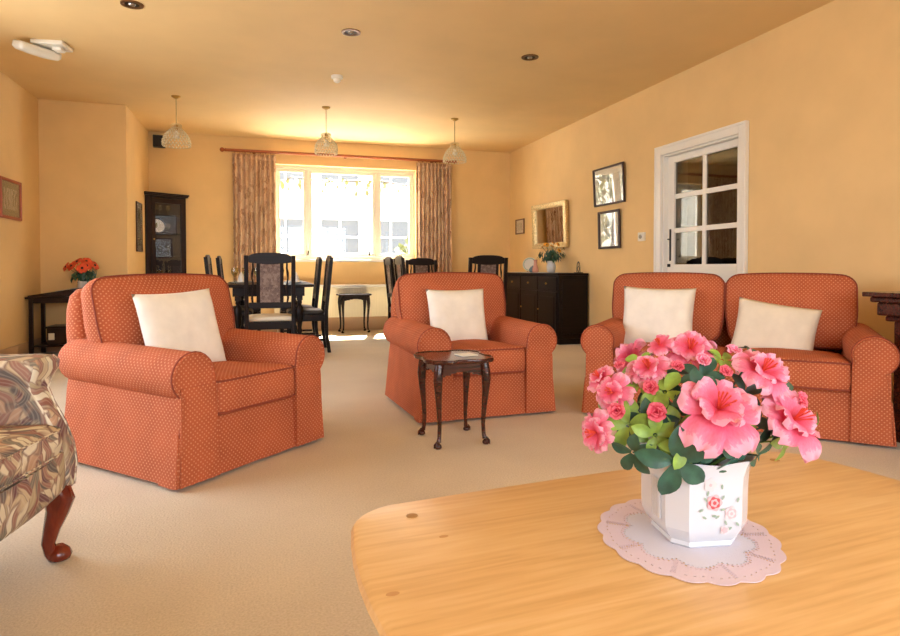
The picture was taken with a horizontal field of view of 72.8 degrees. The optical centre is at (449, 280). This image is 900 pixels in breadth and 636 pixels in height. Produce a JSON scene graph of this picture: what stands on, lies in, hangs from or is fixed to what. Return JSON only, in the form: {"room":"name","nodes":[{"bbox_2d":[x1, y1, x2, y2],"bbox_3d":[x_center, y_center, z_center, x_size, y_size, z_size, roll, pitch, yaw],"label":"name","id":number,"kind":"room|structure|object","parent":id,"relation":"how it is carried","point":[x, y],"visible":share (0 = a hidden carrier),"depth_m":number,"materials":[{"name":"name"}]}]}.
{"room":"care facility","nodes":[
{"label":"care facility","id":0,"kind":"room"},
{"bbox_2d":[0,71,40,349],"bbox_3d":[-3.373,-0.513,2.515,0.280,2.760,11.390,0,1,-17],"label":"wall","id":1,"kind":"structure","parent":0,"point":[20,278],"depth_m":6.13,"materials":[{"name":"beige paint"}]},
{"bbox_2d":[0,176,21,220],"bbox_3d":[-4.235,-0.786,5.885,0.021,0.385,0.510,0,1,-17],"label":"framed picture","id":2,"kind":"object","parent":1,"relation":"attached to","point":[10,190],"visible":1,"depth_m":5.88,"materials":[{"name":"brown wood"}]},
{"bbox_2d":[3,187,16,210],"bbox_3d":[-4.238,-0.786,5.884,0.001,0.202,0.327,0,1,-17],"label":"print","id":3,"kind":"object","parent":2,"relation":"attached to","point":[9,193],"depth_m":5.86},
{"bbox_2d":[0,337,61,353],"bbox_3d":[-2.818,0.783,2.710,0.877,0.160,11.350,0,1,-17],"label":"baseboard","id":4,"kind":"structure","parent":1,"relation":"attached to","point":[23,348],"depth_m":6.21,"materials":[{"name":"brown paint"}]},
{"bbox_2d":[38,99,148,336],"bbox_3d":[-4.279,-0.616,7.464,0.860,2.760,1.390,0,1,-17],"label":"wall","id":5,"kind":"structure","parent":0,"point":[94,160],"depth_m":6.80,"materials":[{"name":"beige paint"}]},
{"bbox_2d":[136,201,142,251],"bbox_3d":[-3.841,-0.663,7.543,0.016,0.610,0.350,0,1,-17],"label":"framed picture","id":6,"kind":"object","parent":5,"relation":"attached to","point":[139,208],"visible":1,"depth_m":7.55,"materials":[{"name":"brown wood"}]},
{"bbox_2d":[137,208,140,245],"bbox_3d":[-3.842,-0.663,7.543,0.001,0.458,0.198,0,1,-17],"label":"print","id":7,"kind":"object","parent":6,"relation":"attached to","point":[138,209],"depth_m":7.55},
{"bbox_2d":[148,132,509,313],"bbox_3d":[-2.006,-0.649,9.025,6.675,2.760,0.280,0,1,-17],"label":"wall","id":8,"kind":"structure","parent":0,"point":[480,186],"depth_m":8.89,"materials":[{"name":"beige paint"}]},
{"bbox_2d":[153,135,165,147],"bbox_3d":[-3.908,-1.870,8.200,0.150,0.155,0.146,-1,1,-23],"label":"loudspeaker","id":9,"kind":"object","parent":8,"relation":"attached to","point":[157,139],"visible":0.66,"depth_m":8.13,"materials":[{"name":"black plastic"}]},
{"bbox_2d":[153,135,162,145],"bbox_3d":[-3.881,-1.868,8.136,0.132,0.135,0.005,-1,1,-23],"label":"grille","id":10,"kind":"object","parent":9,"relation":"attached to","point":[157,139],"depth_m":8.13,"materials":[{"name":"black"}]},
{"bbox_2d":[233,316,387,331],"bbox_3d":[-1.559,0.631,9.031,5.230,0.200,0.017,0,1,-17],"label":"baseboard","id":11,"kind":"structure","parent":8,"relation":"attached to","point":[350,323],"depth_m":9.04,"materials":[{"name":"brown paint"}]},
{"bbox_2d":[274,284,391,331],"bbox_3d":[-1.494,0.392,8.969,2.160,0.670,0.135,0,1,-17],"label":"radiator","id":12,"kind":"object","parent":8,"relation":"attached to","point":[378,301],"visible":0.38,"depth_m":8.95,"materials":[{"name":"beige paint"}]},
{"bbox_2d":[320,284,385,286],"bbox_3d":[-1.494,0.073,8.962,2.160,0.032,0.135,0,1,-17],"label":"shelf","id":13,"kind":"object","parent":12,"relation":"attached to","point":[358,285],"depth_m":8.96,"materials":[{"name":"white paint"}]},
{"bbox_2d":[220,147,456,163],"bbox_3d":[-1.540,-1.821,8.934,3.436,0.068,0.118,0,1,-17],"label":"pole","id":14,"kind":"object","parent":8,"relation":"attached to","point":[222,149],"visible":0.91,"depth_m":8.85,"materials":[{"name":"brown wood"}]},
{"bbox_2d":[232,153,276,281],"bbox_3d":[-2.738,-0.877,8.562,0.585,1.795,0.094,0,1,-17],"label":"curtain","id":15,"kind":"object","parent":14,"relation":"hanging from","point":[254,175],"visible":0.88,"depth_m":8.54,"materials":[{"name":"fabric"}]},
{"bbox_2d":[416,162,451,271],"bbox_3d":[-0.240,-0.893,9.319,0.555,1.795,0.094,0,1,-17],"label":"curtain","id":16,"kind":"object","parent":14,"relation":"hanging from","point":[434,213],"visible":0.81,"depth_m":9.31,"materials":[{"name":"fabric"}]},
{"bbox_2d":[276,165,413,261],"bbox_3d":[-1.537,-0.981,9.108,2.115,1.400,0.240,0,1,-17],"label":"window","id":17,"kind":"structure","parent":8,"relation":"in","point":[307,255],"depth_m":9.13,"materials":[{"name":"white paint"}]},
{"bbox_2d":[0,0,833,152],"bbox_3d":[-0.313,-1.972,3.412,6.675,0.120,11.950,0,1,-17],"label":"ceiling","id":18,"kind":"structure","parent":0,"point":[237,68],"depth_m":5.41,"materials":[{"name":"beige paint"}]},
{"bbox_2d":[12,39,72,60],"bbox_3d":[-3.320,-1.887,4.978,0.357,0.115,0.338,0,1,-9],"label":"emergency light","id":19,"kind":"object","parent":18,"relation":"attached to","point":[43,48],"visible":1,"depth_m":4.93,"materials":[{"name":"beige plastic"}]},
{"bbox_2d":[120,0,143,9],"bbox_3d":[-2.217,-1.921,4.253,0.150,0.015,0.150,0,1,-17],"label":"recessed light","id":20,"kind":"object","parent":18,"relation":"in","point":[131,4],"visible":1,"depth_m":4.24,"materials":[{"name":"brown metal"}]},
{"bbox_2d":[161,95,191,148],"bbox_3d":[-2.933,-1.709,6.537,0.302,0.537,0.302,0,1,-17],"label":"pendant light","id":21,"kind":"object","parent":18,"relation":"hanging from","point":[176,128],"visible":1,"depth_m":6.51,"materials":[{"name":"clear glass"}]},
{"bbox_2d":[314,106,337,155],"bbox_3d":[-1.419,-1.718,6.986,0.274,0.537,0.274,0,1,-17],"label":"pendant light","id":22,"kind":"object","parent":18,"relation":"hanging from","point":[326,143],"visible":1,"depth_m":6.95,"materials":[{"name":"clear glass"}]},
{"bbox_2d":[331,74,342,82],"bbox_3d":[-1.083,-1.931,5.848,0.112,0.064,0.112,0,1,-17],"label":"smoke detector","id":23,"kind":"object","parent":18,"relation":"attached to","point":[337,78],"visible":1,"depth_m":5.82,"materials":[{"name":"beige plastic"}]},
{"bbox_2d":[341,28,360,35],"bbox_3d":[-0.772,-1.931,4.757,0.150,0.015,0.150,0,1,-17],"label":"recessed light","id":24,"kind":"object","parent":18,"relation":"in","point":[349,31],"visible":1,"depth_m":4.74,"materials":[{"name":"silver metal"}]},
{"bbox_2d":[443,118,466,163],"bbox_3d":[0.058,-1.729,7.528,0.302,0.537,0.302,0,1,-17],"label":"pendant light","id":25,"kind":"object","parent":18,"relation":"hanging from","point":[454,152],"visible":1,"depth_m":7.50,"materials":[{"name":"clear glass"}]},
{"bbox_2d":[521,54,538,60],"bbox_3d":[0.697,-1.943,5.321,0.150,0.015,0.150,0,1,-17],"label":"recessed light","id":26,"kind":"object","parent":18,"relation":"in","point":[529,57],"visible":1,"depth_m":5.31,"materials":[{"name":"brown metal"}]},
{"bbox_2d":[0,329,899,635],"bbox_3d":[-0.313,0.907,3.473,6.675,0.120,11.950,0,1,-17],"label":"floor","id":27,"kind":"structure","parent":0,"point":[261,547],"depth_m":2.28,"materials":[{"name":"beige carpet"}]},
{"bbox_2d":[0,354,77,562],"bbox_3d":[-1.572,0.357,1.567,0.855,1.060,0.832,0,1,-7],"label":"floral armchair","id":28,"kind":"object","parent":27,"relation":"on","point":[39,459],"visible":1,"depth_m":1.86,"materials":[{"name":"multicoloured fabric"}]},
{"bbox_2d":[0,425,61,487],"bbox_3d":[-1.485,0.489,1.580,0.676,0.125,0.576,0,1,-7],"label":"seat cushion","id":29,"kind":"object","parent":28,"relation":"on","point":[28,453],"depth_m":1.71,"materials":[{"name":"multicoloured fabric"}]},
{"bbox_2d":[25,296,69,353],"bbox_3d":[-4.016,0.472,6.568,0.820,0.622,0.460,0,1,-17],"label":"table","id":30,"kind":"object","parent":27,"relation":"on","point":[64,299],"visible":0.34,"depth_m":6.31,"materials":[{"name":"brown wood"}]},
{"bbox_2d":[33,342,64,346],"bbox_3d":[-4.016,0.673,6.572,0.704,0.018,0.380,0,1,-17],"label":"shelf","id":31,"kind":"object","parent":30,"relation":"attached to","point":[43,344],"depth_m":6.35,"materials":[{"name":"brown wood"}]},
{"bbox_2d":[27,288,81,296],"bbox_3d":[-4.127,0.115,6.443,0.520,0.094,0.200,0,1,-17],"label":"table top","id":32,"kind":"object","parent":30,"relation":"on","point":[67,292],"visible":0.6,"depth_m":6.35,"materials":[{"name":"brown wood"}]},
{"bbox_2d":[45,324,66,344],"bbox_3d":[-4.006,0.569,6.573,0.520,0.190,0.320,0,1,-17],"label":"storage box","id":33,"kind":"object","parent":30,"relation":"on","point":[56,333],"visible":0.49,"depth_m":6.38,"materials":[{"name":"brown wood"}]},
{"bbox_2d":[63,258,98,287],"bbox_3d":[-4.022,-0.047,6.640,0.345,0.410,0.310,0,1,-17],"label":"flower vase","id":34,"kind":"object","parent":30,"relation":"on","point":[84,275],"visible":0.94,"depth_m":6.60,"materials":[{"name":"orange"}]},
{"bbox_2d":[144,191,188,273],"bbox_3d":[-3.879,-0.210,8.239,0.316,1.915,0.598,1,2,38],"label":"tall cabinet","id":35,"kind":"object","parent":27,"relation":"on","point":[172,259],"visible":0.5,"depth_m":8.29,"materials":[{"name":"brown wood"}]},
{"bbox_2d":[156,219,163,231],"bbox_3d":[-3.926,-0.741,8.192,0.049,0.178,0.184,1,2,38],"label":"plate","id":36,"kind":"object","parent":35,"relation":"on","point":[159,224],"visible":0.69,"depth_m":8.22,"materials":[{"name":"white ceramic"}]},
{"bbox_2d":[155,214,179,216],"bbox_3d":[-3.817,-0.877,8.164,0.393,0.012,0.268,0,1,-17],"label":"shelf","id":37,"kind":"object","parent":35,"relation":"attached to","point":[156,215],"depth_m":8.28,"materials":[{"name":"brown wood"}]},
{"bbox_2d":[58,273,324,489],"bbox_3d":[-1.299,0.402,3.093,0.955,0.876,0.928,1,1,29],"label":"armchair","id":38,"kind":"object","parent":27,"relation":"on","point":[173,419],"visible":0.84,"depth_m":2.80,"materials":[{"name":"fabric"}]},
{"bbox_2d":[81,275,233,345],"bbox_3d":[-1.474,0.200,3.186,0.226,0.467,0.806,1,1,29],"label":"cushion","id":39,"kind":"object","parent":38,"relation":"on","point":[110,316],"depth_m":2.93,"materials":[{"name":"fabric"}]},
{"bbox_2d":[131,288,225,361],"bbox_3d":[-1.320,0.252,3.009,0.184,0.416,0.454,1,1,29],"label":"cushion","id":40,"kind":"object","parent":38,"relation":"on","point":[186,321],"visible":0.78,"depth_m":2.96,"materials":[{"name":"beige fabric"}]},
{"bbox_2d":[213,361,294,415],"bbox_3d":[-1.169,0.508,3.022,0.651,0.205,0.496,1,1,29],"label":"seat cushion","id":41,"kind":"object","parent":38,"relation":"on","point":[240,388],"depth_m":2.86,"materials":[{"name":"fabric"}]},
{"bbox_2d":[204,255,252,321],"bbox_3d":[-2.403,0.250,6.655,0.485,1.062,0.458,0,1,-17],"label":"dining chair","id":42,"kind":"object","parent":27,"relation":"on","point":[207,260],"visible":0.24,"depth_m":6.50,"materials":[{"name":"black wood"}]},
{"bbox_2d":[216,256,260,330],"bbox_3d":[-2.477,0.239,7.176,0.485,1.062,0.458,0,1,-17],"label":"dining chair","id":43,"kind":"object","parent":27,"relation":"on","point":[219,264],"visible":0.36,"depth_m":7.03,"materials":[{"name":"black wood"}]},
{"bbox_2d":[244,253,295,333],"bbox_3d":[-1.730,0.266,5.867,0.458,1.062,0.485,0,1,-17],"label":"dining chair","id":44,"kind":"object","parent":27,"relation":"on","point":[269,266],"visible":0.84,"depth_m":5.67,"materials":[{"name":"black wood"}]},
{"bbox_2d":[227,281,314,334],"bbox_3d":[-2.072,0.399,6.979,0.920,0.750,1.500,0,1,-17],"label":"dining table","id":45,"kind":"object","parent":27,"relation":"on","point":[237,289],"visible":0.52,"depth_m":6.37,"materials":[{"name":"black wood"}]},
{"bbox_3d":[-2.288,0.021,6.685,0.240,0.018,0.240,0,1,-17],"label":"plate","id":46,"kind":"object","parent":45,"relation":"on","visible":0},
{"bbox_2d":[237,272,243,281],"bbox_3d":[-2.288,-0.037,6.684,0.088,0.120,0.080,0,1,-17],"label":"napkin","id":47,"kind":"object","parent":46,"relation":"on","point":[241,277],"visible":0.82,"depth_m":6.67,"materials":[{"name":"white fabric"}]},
{"bbox_2d":[280,256,321,337],"bbox_3d":[-1.808,0.234,7.379,0.485,1.062,0.458,0,1,-17],"label":"dining chair","id":48,"kind":"object","parent":27,"relation":"on","point":[318,266],"visible":0.51,"depth_m":7.22,"materials":[{"name":"black wood"}]},
{"bbox_2d":[286,255,332,352],"bbox_3d":[-1.562,0.247,6.775,0.485,1.062,0.458,0,1,-17],"label":"dining chair","id":49,"kind":"object","parent":27,"relation":"on","point":[310,314],"visible":0.61,"depth_m":6.61,"materials":[{"name":"black wood"}]},
{"bbox_2d":[336,293,371,332],"bbox_3d":[-1.378,0.462,8.758,0.483,0.550,0.365,0,1,-21],"label":"side table","id":50,"kind":"object","parent":27,"relation":"on","point":[342,297],"visible":1,"depth_m":8.69,"materials":[{"name":"black wood"}]},
{"bbox_2d":[383,257,394,318],"bbox_3d":[-0.570,0.226,7.796,0.485,1.062,0.458,0,1,-17],"label":"dining chair","id":51,"kind":"object","parent":27,"relation":"on","point":[388,261],"visible":0.27,"depth_m":7.75,"materials":[{"name":"black wood"}]},
{"bbox_2d":[393,256,405,281],"bbox_3d":[-0.384,0.239,7.184,0.485,1.062,0.458,0,1,-17],"label":"dining chair","id":52,"kind":"object","parent":27,"relation":"on","point":[399,261],"visible":0.19,"depth_m":7.08,"materials":[{"name":"black wood"}]},
{"bbox_2d":[405,258,436,273],"bbox_3d":[-0.346,0.211,8.522,0.458,1.062,0.485,0,1,-17],"label":"dining chair","id":53,"kind":"object","parent":27,"relation":"on","point":[420,265],"visible":0.11,"depth_m":8.70,"materials":[{"name":"black wood"}]},
{"bbox_2d":[414,349,493,449],"bbox_3d":[0.017,0.624,3.274,0.379,0.455,0.393,0,1,-20],"label":"side table","id":54,"kind":"object","parent":27,"relation":"on","point":[443,363],"visible":0.99,"depth_m":3.17,"materials":[{"name":"brown wood"}]},
{"bbox_2d":[454,353,477,356],"bbox_3d":[0.086,0.397,3.275,0.096,0.006,0.096,-1,1,-29],"label":"coaster","id":55,"kind":"object","parent":54,"relation":"on","point":[457,354],"visible":1,"depth_m":3.26,"materials":[{"name":"white paper"}]},
{"bbox_2d":[383,272,556,422],"bbox_3d":[0.086,0.380,4.132,0.928,0.876,0.955,0,1,-20],"label":"armchair","id":56,"kind":"object","parent":27,"relation":"on","point":[521,370],"visible":0.72,"depth_m":3.82,"materials":[{"name":"fabric"}]},
{"bbox_2d":[395,273,504,334],"bbox_3d":[0.016,0.176,4.316,0.806,0.467,0.226,0,1,-20],"label":"cushion","id":57,"kind":"object","parent":56,"relation":"on","point":[411,302],"depth_m":4.26,"materials":[{"name":"fabric"}]},
{"bbox_2d":[426,289,487,340],"bbox_3d":[0.052,0.249,4.105,0.420,0.386,0.174,0,1,-20],"label":"cushion","id":58,"kind":"object","parent":56,"relation":"on","point":[460,313],"visible":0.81,"depth_m":4.06,"materials":[{"name":"beige fabric"}]},
{"bbox_2d":[451,339,524,376],"bbox_3d":[0.138,0.488,3.994,0.496,0.205,0.651,0,1,-20],"label":"seat cushion","id":59,"kind":"object","parent":56,"relation":"on","point":[508,355],"depth_m":3.75,"materials":[{"name":"fabric"}]},
{"bbox_2d":[468,255,507,299],"bbox_3d":[0.361,0.243,6.982,0.458,1.062,0.485,0,1,-17],"label":"dining chair","id":60,"kind":"object","parent":27,"relation":"on","point":[486,263],"visible":0.18,"depth_m":6.76,"materials":[{"name":"black wood"}]},
{"bbox_2d":[506,272,587,344],"bbox_3d":[1.219,0.321,8.121,0.428,0.858,1.710,0,1,-17],"label":"sideboard","id":61,"kind":"object","parent":27,"relation":"on","point":[559,301],"visible":0.74,"depth_m":7.38,"materials":[{"name":"black wood"}]},
{"bbox_2d":[525,272,557,272],"bbox_3d":[1.137,-0.116,8.412,0.260,0.003,1.000,0,1,-17],"label":"table runner","id":62,"kind":"object","parent":61,"relation":"on","point":[525,272],"visible":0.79,"depth_m":7.95,"materials":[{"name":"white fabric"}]},
{"bbox_2d":[523,257,534,270],"bbox_3d":[1.137,-0.229,8.668,0.204,0.208,0.086,0,1,11],"label":"plate","id":63,"kind":"object","parent":62,"relation":"on","point":[528,262],"visible":0.7,"depth_m":8.66,"materials":[{"name":"white ceramic"}]},
{"bbox_2d":[532,260,538,271],"bbox_3d":[1.122,-0.192,8.013,0.084,0.165,0.084,0,1,-17],"label":"bottle vase","id":64,"kind":"object","parent":62,"relation":"on","point":[535,267],"visible":1,"depth_m":7.99,"materials":[{"name":"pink ceramic"}]},
{"bbox_2d":[537,242,565,271],"bbox_3d":[1.319,-0.310,7.948,0.353,0.403,0.366,-1,2,-44],"label":"flower vase","id":65,"kind":"object","parent":62,"relation":"on","point":[550,261],"visible":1,"depth_m":7.90,"materials":[{"name":"white"}]},
{"bbox_2d":[574,261,582,272],"bbox_3d":[1.567,-0.165,7.443,0.080,0.141,0.090,0,1,-17],"label":"ornament","id":66,"kind":"object","parent":61,"relation":"on","point":[578,263],"visible":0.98,"depth_m":7.44,"materials":[{"name":"brown"}]},
{"bbox_2d":[351,451,899,635],"bbox_3d":[0.459,0.672,1.078,1.230,0.451,0.714,0,1,-21],"label":"coffee table","id":67,"kind":"object","parent":27,"relation":"on","point":[530,559],"visible":0.91,"depth_m":0.96,"materials":[{"name":"brown wood"}]},
{"bbox_2d":[597,499,786,585],"bbox_3d":[0.415,0.445,1.071,0.304,0.002,0.341,0,1,11],"label":"doily","id":68,"kind":"object","parent":67,"relation":"on","point":[653,544],"visible":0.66,"depth_m":1.01,"materials":[{"name":"white fabric"}]},
{"bbox_2d":[582,330,821,547],"bbox_3d":[0.447,0.269,1.088,0.370,0.351,0.344,1,1,30],"label":"azalea","id":69,"kind":"object","parent":68,"relation":"on","point":[694,468],"visible":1,"depth_m":1.01,"materials":[{"name":"pink plant"}]},
{"bbox_2d":[582,408,614,453],"bbox_3d":[0.246,0.253,1.030,0.036,0.073,0.069,0,1,-17],"label":"flower","id":70,"kind":"object","parent":69,"relation":"on","point":[597,429],"depth_m":1.02,"materials":[{"name":"pink plant"}]},
{"bbox_2d":[587,365,614,392],"bbox_3d":[0.273,0.177,1.101,0.052,0.049,0.048,1,1,31],"label":"flower","id":71,"kind":"object","parent":69,"relation":"on","point":[599,380],"depth_m":1.09,"materials":[{"name":"pink plant"}]},
{"bbox_2d":[596,372,636,409],"bbox_3d":[0.289,0.195,1.059,0.041,0.072,0.069,-1,2,-37],"label":"flower","id":72,"kind":"object","parent":69,"relation":"on","point":[617,392],"depth_m":1.05,"materials":[{"name":"pink plant"}]},
{"bbox_2d":[614,338,646,376],"bbox_3d":[0.358,0.159,1.224,0.093,0.089,0.048,-1,1,-35],"label":"flower","id":73,"kind":"object","parent":69,"relation":"on","point":[625,350],"depth_m":1.21,"materials":[{"name":"pink plant"}]},
{"bbox_2d":[625,355,673,387],"bbox_3d":[0.354,0.160,1.082,0.076,0.054,0.070,0,1,-17],"label":"flower","id":74,"kind":"object","parent":69,"relation":"on","point":[647,371],"depth_m":1.07,"materials":[{"name":"pink plant"}]},
{"bbox_2d":[647,334,673,356],"bbox_3d":[0.390,0.121,1.131,0.042,0.040,0.050,0,1,-17],"label":"flower","id":75,"kind":"object","parent":69,"relation":"on","point":[661,345],"depth_m":1.12,"materials":[{"name":"pink plant"}]},
{"bbox_2d":[666,330,716,369],"bbox_3d":[0.442,0.130,1.123,0.099,0.075,0.094,0,1,-17],"label":"flower","id":76,"kind":"object","parent":69,"relation":"on","point":[688,346],"depth_m":1.11,"materials":[{"name":"pink plant"}]},
{"bbox_2d":[640,437,754,547],"bbox_3d":[0.428,0.369,1.075,0.166,0.150,0.166,0,1,-7],"label":"pot","id":77,"kind":"object","parent":69,"relation":"on","point":[704,503],"depth_m":1.00,"materials":[{"name":"white ceramic"}]},
{"bbox_2d":[707,340,716,349],"bbox_3d":[0.476,0.132,1.190,0.082,0.057,0.069,0,1,-17],"label":"flower","id":78,"kind":"object","parent":69,"relation":"on","point":[712,343],"depth_m":1.18,"materials":[{"name":"pink plant"}]},
{"bbox_2d":[677,376,761,458],"bbox_3d":[0.421,0.212,0.971,0.132,0.120,0.118,0,1,-17],"label":"flower","id":79,"kind":"object","parent":69,"relation":"on","point":[719,417],"depth_m":0.95,"materials":[{"name":"pink plant"}]},
{"bbox_2d":[731,349,789,402],"bbox_3d":[0.540,0.170,1.069,0.106,0.092,0.098,0,1,-17],"label":"flower","id":80,"kind":"object","parent":69,"relation":"on","point":[765,374],"depth_m":1.05,"materials":[{"name":"pink plant"}]},
{"bbox_2d":[760,387,821,462],"bbox_3d":[0.575,0.244,1.038,0.115,0.113,0.089,0,1,-17],"label":"flower","id":81,"kind":"object","parent":69,"relation":"on","point":[789,422],"depth_m":1.02,"materials":[{"name":"pink plant"}]},
{"bbox_2d":[580,272,899,446],"bbox_3d":[1.741,0.387,3.828,1.638,0.876,0.895,1,1,28],"label":"sofa","id":82,"kind":"object","parent":27,"relation":"on","point":[845,378],"visible":0.52,"depth_m":3.64,"materials":[{"name":"fabric"}]},
{"bbox_2d":[623,286,695,343],"bbox_3d":[1.359,0.246,4.001,0.465,0.413,0.178,1,1,29],"label":"cushion","id":83,"kind":"object","parent":82,"relation":"on","point":[649,313],"visible":0.82,"depth_m":3.96,"materials":[{"name":"beige fabric"}]},
{"bbox_2d":[613,273,725,340],"bbox_3d":[1.477,0.179,4.155,0.731,0.467,0.226,1,1,28],"label":"cushion","id":84,"kind":"object","parent":82,"relation":"on","point":[709,311],"depth_m":4.03,"materials":[{"name":"fabric"}]},
{"bbox_2d":[614,342,726,376],"bbox_3d":[1.399,0.491,3.841,0.621,0.203,0.592,1,1,28],"label":"seat cushion","id":85,"kind":"object","parent":82,"relation":"on","point":[720,349],"depth_m":3.70,"materials":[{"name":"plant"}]},
{"bbox_2d":[731,297,821,350],"bbox_3d":[1.957,0.298,3.679,0.498,0.388,0.171,1,1,28],"label":"cushion","id":86,"kind":"object","parent":82,"relation":"on","point":[759,324],"visible":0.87,"depth_m":3.63,"materials":[{"name":"fabric"}]},
{"bbox_2d":[723,348,851,392],"bbox_3d":[1.944,0.497,3.556,0.621,0.203,0.592,1,1,28],"label":"seat cushion","id":87,"kind":"object","parent":82,"relation":"on","point":[815,371],"depth_m":3.25,"materials":[{"name":"fabric"}]},
{"bbox_2d":[725,274,856,349],"bbox_3d":[2.119,0.186,3.819,0.731,0.467,0.226,1,1,28],"label":"cushion","id":88,"kind":"object","parent":82,"relation":"on","point":[835,295],"depth_m":3.72,"materials":[{"name":"fabric"}]},
{"bbox_2d":[862,291,899,442],"bbox_3d":[2.730,0.467,2.766,0.575,0.790,1.390,0,1,-17],"label":"console table","id":89,"kind":"object","parent":27,"relation":"on","point":[888,305],"visible":0.76,"depth_m":3.23,"materials":[{"name":"brown wood"}]},
{"bbox_2d":[510,0,899,388],"bbox_3d":[2.747,-0.552,4.370,0.280,2.760,11.390,0,1,-17],"label":"wall","id":90,"kind":"structure","parent":0,"point":[818,92],"depth_m":4.64,"materials":[{"name":"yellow paint"}]},
{"bbox_2d":[515,218,524,234],"bbox_3d":[1.072,-0.831,9.359,0.018,0.230,0.320,0,1,-17],"label":"framed picture","id":91,"kind":"object","parent":90,"relation":"attached to","point":[519,223],"visible":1,"depth_m":9.35,"materials":[{"name":"brown metal"}]},
{"bbox_2d":[517,222,522,230],"bbox_3d":[1.074,-0.831,9.360,0.001,0.120,0.210,0,1,-17],"label":"print","id":92,"kind":"object","parent":91,"relation":"attached to","point":[519,224],"depth_m":9.36},
{"bbox_2d":[531,200,568,248],"bbox_3d":[1.342,-0.747,8.259,0.067,0.611,0.900,0,1,-21],"label":"wall mirror","id":93,"kind":"object","parent":90,"relation":"attached to","point":[549,220],"visible":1,"depth_m":8.22,"materials":[{"name":"gold glass"}]},
{"bbox_2d":[535,206,563,243],"bbox_3d":[1.354,-0.748,8.264,0.034,0.502,0.792,0,1,-21],"label":"mirror glass","id":94,"kind":"object","parent":93,"relation":"attached to","point":[549,220],"depth_m":8.25,"materials":[{"name":"white"}]},
{"bbox_2d":[592,162,625,206],"bbox_3d":[1.796,-1.081,6.919,0.046,0.435,0.640,0,1,-17],"label":"framed picture","id":95,"kind":"object","parent":90,"relation":"attached to","point":[608,181],"visible":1,"depth_m":6.91,"materials":[{"name":"brown"}]},
{"bbox_2d":[598,171,619,198],"bbox_3d":[1.801,-1.082,6.920,0.014,0.252,0.457,0,1,-17],"label":"print","id":96,"kind":"object","parent":95,"relation":"attached to","point":[609,181],"depth_m":6.91},
{"bbox_2d":[597,209,620,248],"bbox_3d":[1.803,-0.581,6.921,0.037,0.432,0.450,0,1,-17],"label":"framed picture","id":97,"kind":"object","parent":90,"relation":"attached to","point":[609,222],"visible":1,"depth_m":6.91,"materials":[{"name":"brown"}]},
{"bbox_2d":[603,218,615,240],"bbox_3d":[1.809,-0.581,6.923,0.007,0.238,0.256,0,1,-17],"label":"print","id":98,"kind":"object","parent":97,"relation":"attached to","point":[609,224],"depth_m":6.92},
{"bbox_2d":[638,232,645,240],"bbox_3d":[1.985,-0.458,6.331,0.040,0.090,0.100,0,1,-17],"label":"light switch","id":99,"kind":"object","parent":90,"relation":"attached to","point":[641,235],"visible":1,"depth_m":6.29,"materials":[{"name":"beige plastic"}]},
{"bbox_2d":[653,120,748,282],"bbox_3d":[2.364,-0.254,5.572,0.320,2.115,1.210,0,1,-17],"label":"door","id":100,"kind":"structure","parent":90,"relation":"in","point":[701,181],"depth_m":5.52,"materials":[{"name":"white paint"}]},
{"label":"outside","id":101,"kind":"structure","parent":0,"visible":0},
{"bbox_3d":[-3.888,0.899,16.289,30.000,0.360,14.610,0,1,-17],"label":"ground","id":102,"kind":"structure","parent":101,"visible":0},
{"bbox_2d":[277,172,408,256],"bbox_3d":[-4.360,-2.350,19.501,18.000,6.000,5.060,0,1,-17],"label":"house","id":103,"kind":"structure","parent":102,"relation":"on","point":[341,224],"depth_m":17.32,"materials":[{"name":"white paint"}]},
{"bbox_2d":[280,176,408,196],"bbox_3d":[-1.554,-0.412,9.971,2.534,2.528,0.190,0,1,-18],"label":"climbing vine","id":104,"kind":"object","parent":102,"relation":"on","point":[330,179],"visible":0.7,"depth_m":9.87,"materials":[{"name":"white plant"}]},
{"bbox_2d":[391,235,408,256],"bbox_3d":[-0.671,-0.122,13.599,1.636,2.022,1.664,0,1,-17],"label":"shrub","id":105,"kind":"object","parent":102,"relation":"on","point":[403,249],"visible":0.02,"depth_m":13.33,"materials":[{"name":"green plant"}]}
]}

